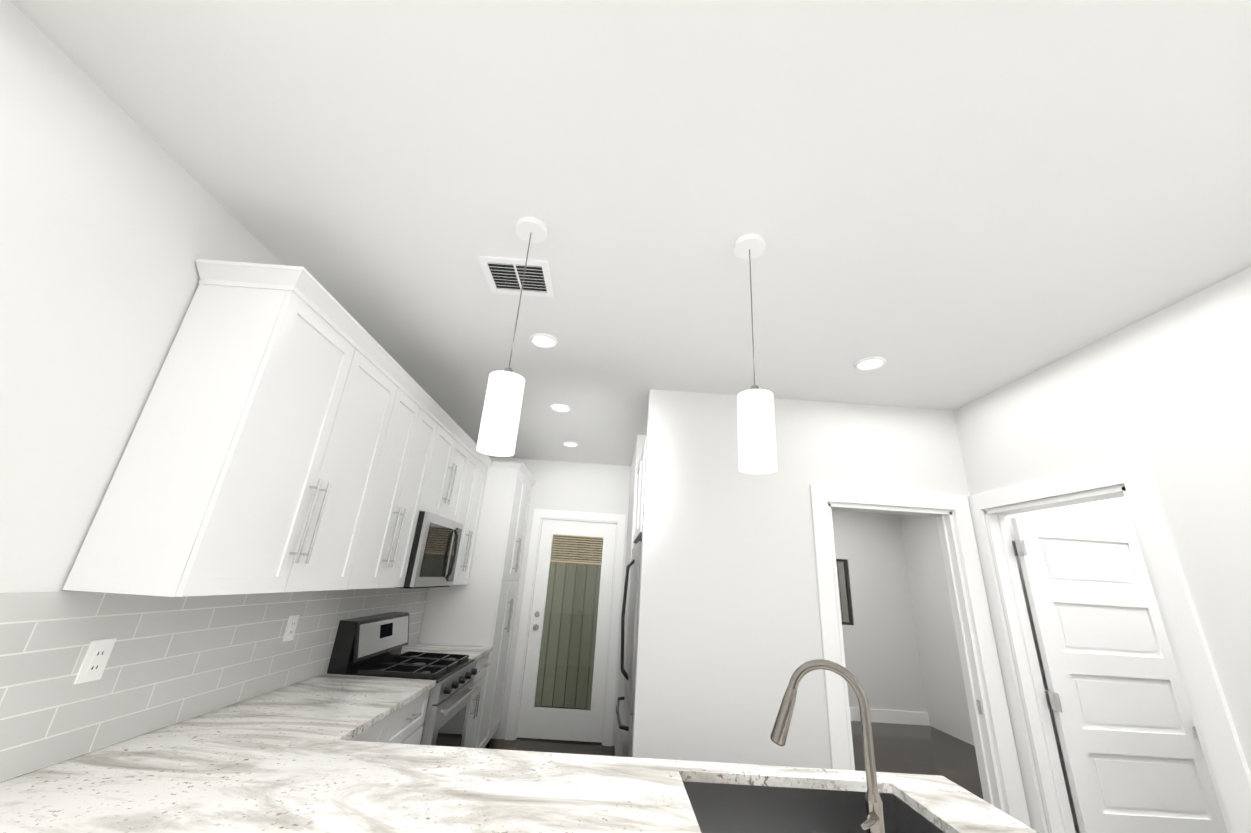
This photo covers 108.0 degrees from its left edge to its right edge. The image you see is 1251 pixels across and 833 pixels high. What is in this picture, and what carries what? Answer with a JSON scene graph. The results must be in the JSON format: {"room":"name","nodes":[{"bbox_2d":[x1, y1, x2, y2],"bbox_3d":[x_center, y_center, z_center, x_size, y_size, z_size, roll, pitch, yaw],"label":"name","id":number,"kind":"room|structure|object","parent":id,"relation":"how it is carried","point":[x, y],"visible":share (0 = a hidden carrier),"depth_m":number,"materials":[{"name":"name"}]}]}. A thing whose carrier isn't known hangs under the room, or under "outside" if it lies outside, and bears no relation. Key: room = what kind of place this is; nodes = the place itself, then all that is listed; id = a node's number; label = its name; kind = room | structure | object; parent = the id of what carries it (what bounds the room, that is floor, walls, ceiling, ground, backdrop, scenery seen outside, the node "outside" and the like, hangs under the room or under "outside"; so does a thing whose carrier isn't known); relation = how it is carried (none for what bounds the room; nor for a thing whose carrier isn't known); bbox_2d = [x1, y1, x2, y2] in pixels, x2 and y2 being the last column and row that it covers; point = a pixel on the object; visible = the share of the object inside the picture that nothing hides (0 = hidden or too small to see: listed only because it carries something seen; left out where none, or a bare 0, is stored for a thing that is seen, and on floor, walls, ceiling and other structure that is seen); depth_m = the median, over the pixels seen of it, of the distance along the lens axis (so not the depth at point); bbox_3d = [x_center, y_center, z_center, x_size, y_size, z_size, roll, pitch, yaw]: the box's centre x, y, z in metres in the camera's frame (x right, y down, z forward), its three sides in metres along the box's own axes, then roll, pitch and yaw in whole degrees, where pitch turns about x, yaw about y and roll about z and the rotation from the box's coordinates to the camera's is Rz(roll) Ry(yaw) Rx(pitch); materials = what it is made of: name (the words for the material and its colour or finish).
{"room":"kitchen","nodes":[
{"label":"kitchen","id":0,"kind":"room"},
{"bbox_2d":[0,0,326,673],"bbox_3d":[-1.710,0.513,1.345,0.120,2.800,7.770,4,-20,-1],"label":"wall","id":1,"kind":"structure","parent":0,"point":[116,220],"depth_m":1.31,"materials":[{"name":"white paint"}]},
{"bbox_2d":[0,588,428,781],"bbox_3d":[-1.704,1.141,2.386,0.008,0.478,3.398,4,-20,-1],"label":"tile backsplash","id":2,"kind":"structure","parent":1,"relation":"attached to","point":[172,660],"depth_m":1.58,"materials":[{"name":"white tile"}]},
{"bbox_2d":[74,638,116,683],"bbox_3d":[-1.655,0.763,1.423,0.008,0.118,0.072,4,-20,-1],"label":"outlet","id":3,"kind":"object","parent":2,"relation":"attached to","point":[95,660],"visible":1,"depth_m":1.42,"materials":[{"name":"white plastic"}]},
{"bbox_2d":[282,615,299,641],"bbox_3d":[-1.689,1.069,2.300,0.008,0.118,0.072,4,-20,-1],"label":"outlet","id":4,"kind":"object","parent":2,"relation":"attached to","point":[291,626],"visible":1,"depth_m":2.29,"materials":[{"name":"white plastic"}]},
{"bbox_2d":[63,263,406,596],"bbox_3d":[-1.453,0.151,1.966,0.341,1.121,0.958,4,-20,-1],"label":"upper cabinet","id":5,"kind":"object","parent":1,"relation":"attached to","point":[297,429],"depth_m":1.63,"materials":[{"name":"white paint"}]},
{"bbox_2d":[359,379,446,588],"bbox_3d":[-1.481,0.399,2.663,0.341,1.121,0.758,4,-20,-1],"label":"upper cabinet","id":6,"kind":"object","parent":1,"relation":"attached to","point":[411,469],"depth_m":2.70,"materials":[{"name":"white paint"}]},
{"bbox_2d":[427,419,474,522],"bbox_3d":[-1.492,0.414,3.401,0.341,0.654,0.759,4,-20,-1],"label":"upper cabinet","id":7,"kind":"object","parent":1,"relation":"attached to","point":[449,483],"depth_m":3.41,"materials":[{"name":"white paint"}]},
{"bbox_2d":[395,511,462,588],"bbox_3d":[-1.474,0.948,3.212,0.440,0.468,0.754,4,-20,-1],"label":"microwave","id":8,"kind":"object","parent":7,"relation":"attached to","point":[434,552],"visible":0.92,"depth_m":3.06,"materials":[{"name":"silver metal"}]},
{"bbox_2d":[450,447,490,586],"bbox_3d":[-1.531,0.854,3.943,0.341,1.121,0.676,4,-20,-1],"label":"upper cabinet","id":9,"kind":"object","parent":1,"relation":"attached to","point":[477,473],"depth_m":4.02,"materials":[{"name":"white paint"}]},
{"bbox_2d":[489,456,630,745],"bbox_3d":[-0.468,1.891,4.966,2.653,2.800,0.120,4,-20,-1],"label":"wall","id":10,"kind":"structure","parent":0,"point":[581,487],"depth_m":5.24,"materials":[{"name":"white paint"}]},
{"bbox_2d":[505,509,625,745],"bbox_3d":[-0.588,2.150,4.859,1.042,2.227,0.138,4,-20,-1],"label":"door frame","id":11,"kind":"structure","parent":10,"relation":"attached to","point":[618,520],"depth_m":4.81,"materials":[{"name":"white paint"}]},
{"bbox_2d":[517,519,615,742],"bbox_3d":[-0.587,2.182,4.811,0.839,2.111,0.112,4,-20,-1],"label":"exterior door","id":12,"kind":"structure","parent":10,"relation":"in","point":[554,723],"depth_m":4.73,"materials":[{"name":"white paint"}]},
{"bbox_2d":[550,534,602,564],"bbox_3d":[-0.542,1.483,5.098,0.565,0.308,0.028,4,-20,-1],"label":"door blind","id":13,"kind":"object","parent":12,"relation":"attached to","point":[573,561],"visible":0.96,"depth_m":5.09,"materials":[{"name":"beige wood"}]},
{"bbox_2d":[615,435,646,756],"bbox_3d":[0.062,1.697,4.328,0.120,2.800,1.250,4,-20,-1],"label":"wall","id":14,"kind":"structure","parent":0,"point":[630,544],"depth_m":3.98,"materials":[{"name":"white paint"}]},
{"bbox_2d":[633,439,645,542],"bbox_3d":[0.472,0.643,3.546,0.748,0.645,0.950,4,-20,-1],"label":"upper cabinet","id":15,"kind":"object","parent":14,"relation":"attached to","point":[638,511],"visible":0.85,"depth_m":3.45,"materials":[{"name":"white paint"}]},
{"bbox_2d":[11,0,1250,465],"bbox_3d":[1.341,-0.394,2.568,6.473,0.100,9.600,4,-20,-1],"label":"ceiling","id":16,"kind":"structure","parent":0,"point":[947,204],"depth_m":1.48,"materials":[{"name":"white paint"}]},
{"bbox_2d":[476,216,546,456],"bbox_3d":[-0.392,-0.310,1.620,0.120,0.904,0.120,4,-20,-1],"label":"pendant light","id":17,"kind":"object","parent":16,"relation":"hanging from","point":[498,431],"visible":0.98,"depth_m":1.48,"materials":[{"name":"white glass"}]},
{"bbox_2d":[478,255,554,297],"bbox_3d":[-0.488,-0.631,2.071,0.300,0.011,0.260,4,-20,-1],"label":"ceiling vent","id":18,"kind":"object","parent":16,"relation":"in","point":[504,275],"visible":0.98,"depth_m":2.06,"materials":[{"name":"white metal"}]},
{"bbox_2d":[529,333,557,348],"bbox_3d":[-0.469,-0.436,2.618,0.166,0.019,0.166,4,-20,-1],"label":"recessed light","id":19,"kind":"object","parent":16,"relation":"in","point":[544,340],"visible":1,"depth_m":2.62,"materials":[{"name":"white plastic"}]},
{"bbox_2d":[550,404,570,411],"bbox_3d":[-0.522,-0.068,3.653,0.166,0.019,0.166,4,-20,-1],"label":"recessed light","id":20,"kind":"object","parent":16,"relation":"in","point":[559,407],"visible":1,"depth_m":3.65,"materials":[{"name":"white plastic"}]},
{"bbox_2d":[562,442,577,446],"bbox_3d":[-0.563,0.283,4.642,0.166,0.019,0.166,4,-20,-1],"label":"recessed light","id":21,"kind":"object","parent":16,"relation":"in","point":[570,444],"visible":0.94,"depth_m":4.64,"materials":[{"name":"white plastic"}]},
{"bbox_2d":[734,233,776,473],"bbox_3d":[0.458,-0.251,1.633,0.120,0.904,0.120,4,-20,-1],"label":"pendant light","id":22,"kind":"object","parent":16,"relation":"hanging from","point":[756,435],"visible":0.98,"depth_m":1.49,"materials":[{"name":"white glass"}]},
{"bbox_2d":[854,356,885,370],"bbox_3d":[1.416,-0.307,2.636,0.166,0.019,0.166,4,-20,-1],"label":"recessed light","id":23,"kind":"object","parent":16,"relation":"in","point":[869,363],"visible":0.98,"depth_m":2.63,"materials":[{"name":"white plastic"}]},
{"bbox_2d":[484,706,983,799],"bbox_3d":[1.136,2.583,2.297,6.473,0.100,11.100,4,-20,-1],"label":"floor","id":24,"kind":"structure","parent":0,"point":[915,749],"depth_m":4.60,"materials":[{"name":"concrete"}]},
{"bbox_2d":[349,690,429,744],"bbox_3d":[-1.435,1.774,1.977,0.617,0.889,1.022,4,-20,-1],"label":"base cabinet","id":25,"kind":"object","parent":24,"relation":"on","point":[405,725],"depth_m":2.28,"materials":[{"name":"white paint"}]},
{"bbox_2d":[327,612,477,746],"bbox_3d":[-1.401,1.933,2.875,0.714,1.200,0.760,4,-20,-1],"label":"range","id":26,"kind":"object","parent":24,"relation":"on","point":[372,645],"visible":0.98,"depth_m":2.84,"materials":[{"name":"silver metal"}]},
{"bbox_2d":[419,463,534,747],"bbox_3d":[-1.461,1.782,4.434,0.637,2.526,0.860,4,-20,-1],"label":"tall cabinet","id":27,"kind":"object","parent":24,"relation":"on","point":[482,613],"depth_m":4.16,"materials":[{"name":"white paint"}]},
{"bbox_2d":[464,652,490,747],"bbox_3d":[-1.494,2.305,3.469,0.617,0.889,0.601,4,-20,-1],"label":"base cabinet","id":28,"kind":"object","parent":24,"relation":"on","point":[480,679],"depth_m":3.64,"materials":[{"name":"white paint"}]},
{"bbox_2d":[616,541,640,756],"bbox_3d":[0.344,1.816,3.123,0.796,1.760,0.900,4,-20,-1],"label":"fridge","id":29,"kind":"object","parent":24,"relation":"on","point":[628,673],"visible":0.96,"depth_m":3.05,"materials":[{"name":"silver metal"}]},
{"bbox_2d":[832,510,927,711],"bbox_3d":[2.401,2.589,6.392,3.210,2.800,0.120,4,-20,-1],"label":"wall","id":30,"kind":"structure","parent":0,"point":[901,650],"depth_m":6.31,"materials":[{"name":"white paint"}]},
{"bbox_2d":[836,559,853,624],"bbox_3d":[2.811,2.457,6.439,0.728,0.868,0.050,4,-20,-1],"label":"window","id":31,"kind":"structure","parent":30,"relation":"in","point":[848,593],"depth_m":6.43,"materials":[{"name":"brown metal"}]},
{"bbox_2d":[850,708,929,725],"bbox_3d":[2.327,3.814,5.881,3.220,0.145,0.016,4,-20,-1],"label":"baseboard","id":32,"kind":"structure","parent":30,"relation":"attached to","point":[898,717],"depth_m":5.88,"materials":[{"name":"white paint"}]},
{"bbox_2d":[631,389,1132,832],"bbox_3d":[2.118,1.286,2.808,4.080,2.800,0.120,4,-20,-1],"label":"wall","id":33,"kind":"structure","parent":0,"point":[729,641],"depth_m":2.84,"materials":[{"name":"white paint"}]},
{"bbox_2d":[810,485,1030,827],"bbox_3d":[1.667,1.539,2.692,1.039,2.192,0.140,4,-20,-1],"label":"trim","id":34,"kind":"structure","parent":33,"relation":"attached to","point":[841,755],"depth_m":2.73,"materials":[{"name":"white paint"}]},
{"bbox_2d":[900,514,974,745],"bbox_3d":[4.176,1.765,3.770,0.120,2.800,5.740,4,-20,-1],"label":"wall","id":35,"kind":"structure","parent":0,"point":[945,698],"depth_m":5.91,"materials":[{"name":"white paint"}]},
{"bbox_2d":[954,267,1250,832],"bbox_3d":[2.396,0.408,0.306,0.120,2.800,5.200,4,-20,-1],"label":"wall","id":36,"kind":"structure","parent":0,"point":[1166,393],"depth_m":1.93,"materials":[{"name":"white paint"}]},
{"bbox_2d":[968,457,1250,832],"bbox_3d":[2.301,1.389,2.160,0.156,2.192,1.041,4,-20,-1],"label":"trim","id":37,"kind":"structure","parent":36,"relation":"attached to","point":[1227,765],"depth_m":2.33,"materials":[{"name":"white paint"}]},
{"bbox_2d":[1011,517,1227,832],"bbox_3d":[2.751,1.604,2.477,0.826,2.033,0.110,4,-20,-1],"label":"room door","id":38,"kind":"structure","parent":36,"relation":"in","point":[1130,744],"depth_m":2.54,"materials":[{"name":"white paint"}]},
{"label":"outside","id":39,"kind":"structure","parent":0,"visible":0},
{"bbox_2d":[836,562,848,621],"bbox_3d":[2.863,3.134,7.533,3.600,2.600,0.060,4,-20,-1],"label":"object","id":40,"kind":"structure","parent":39,"point":[842,589],"depth_m":7.62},
{"bbox_3d":[-0.284,1.560,1.170,2.861,0.889,0.764,4,-20,-1],"label":"base cabinet","id":41,"kind":"object","parent":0,"visible":0},
{"bbox_2d":[181,673,435,733],"bbox_3d":[-1.395,1.344,2.137,0.643,0.030,1.016,4,-20,-1],"label":"countertop","id":42,"kind":"structure","parent":41,"relation":"on","point":[352,703],"depth_m":2.05,"materials":[{"name":"white stone"}]},
{"bbox_2d":[401,642,492,660],"bbox_3d":[-1.453,1.873,3.622,0.643,0.030,0.602,4,-20,-1],"label":"countertop","id":43,"kind":"structure","parent":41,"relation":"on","point":[474,652],"depth_m":3.66,"materials":[{"name":"white stone"}]},
{"bbox_2d":[0,722,963,832],"bbox_3d":[-0.240,1.075,1.176,2.881,0.030,1.040,4,-20,-1],"label":"countertop","id":44,"kind":"structure","parent":41,"relation":"on","point":[291,758],"depth_m":1.33,"materials":[{"name":"white stone"}]},
{"bbox_2d":[683,781,943,832],"bbox_3d":[0.557,1.327,1.346,0.774,0.228,0.434,4,-20,-1],"label":"sink","id":45,"kind":"object","parent":44,"relation":"in","point":[725,808],"visible":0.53,"depth_m":1.56,"materials":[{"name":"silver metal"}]},
{"bbox_2d":[770,659,884,832],"bbox_3d":[0.551,0.898,1.221,0.258,0.428,0.246,4,-20,-1],"label":"faucet","id":46,"kind":"object","parent":44,"relation":"on","point":[874,823],"visible":1,"depth_m":1.25,"materials":[{"name":"silver metal"}]},
{"bbox_2d":[884,774,1038,832],"bbox_3d":[1.064,1.239,1.397,0.250,0.030,0.390,4,-20,-1],"label":"countertop","id":47,"kind":"structure","parent":41,"relation":"on","point":[962,808],"depth_m":1.45,"materials":[{"name":"white stone"}]},
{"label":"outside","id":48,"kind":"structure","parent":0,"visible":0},
{"bbox_2d":[534,535,615,708],"bbox_3d":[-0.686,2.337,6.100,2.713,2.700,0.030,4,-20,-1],"label":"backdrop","id":49,"kind":"structure","parent":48,"point":[575,640],"depth_m":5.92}
]}

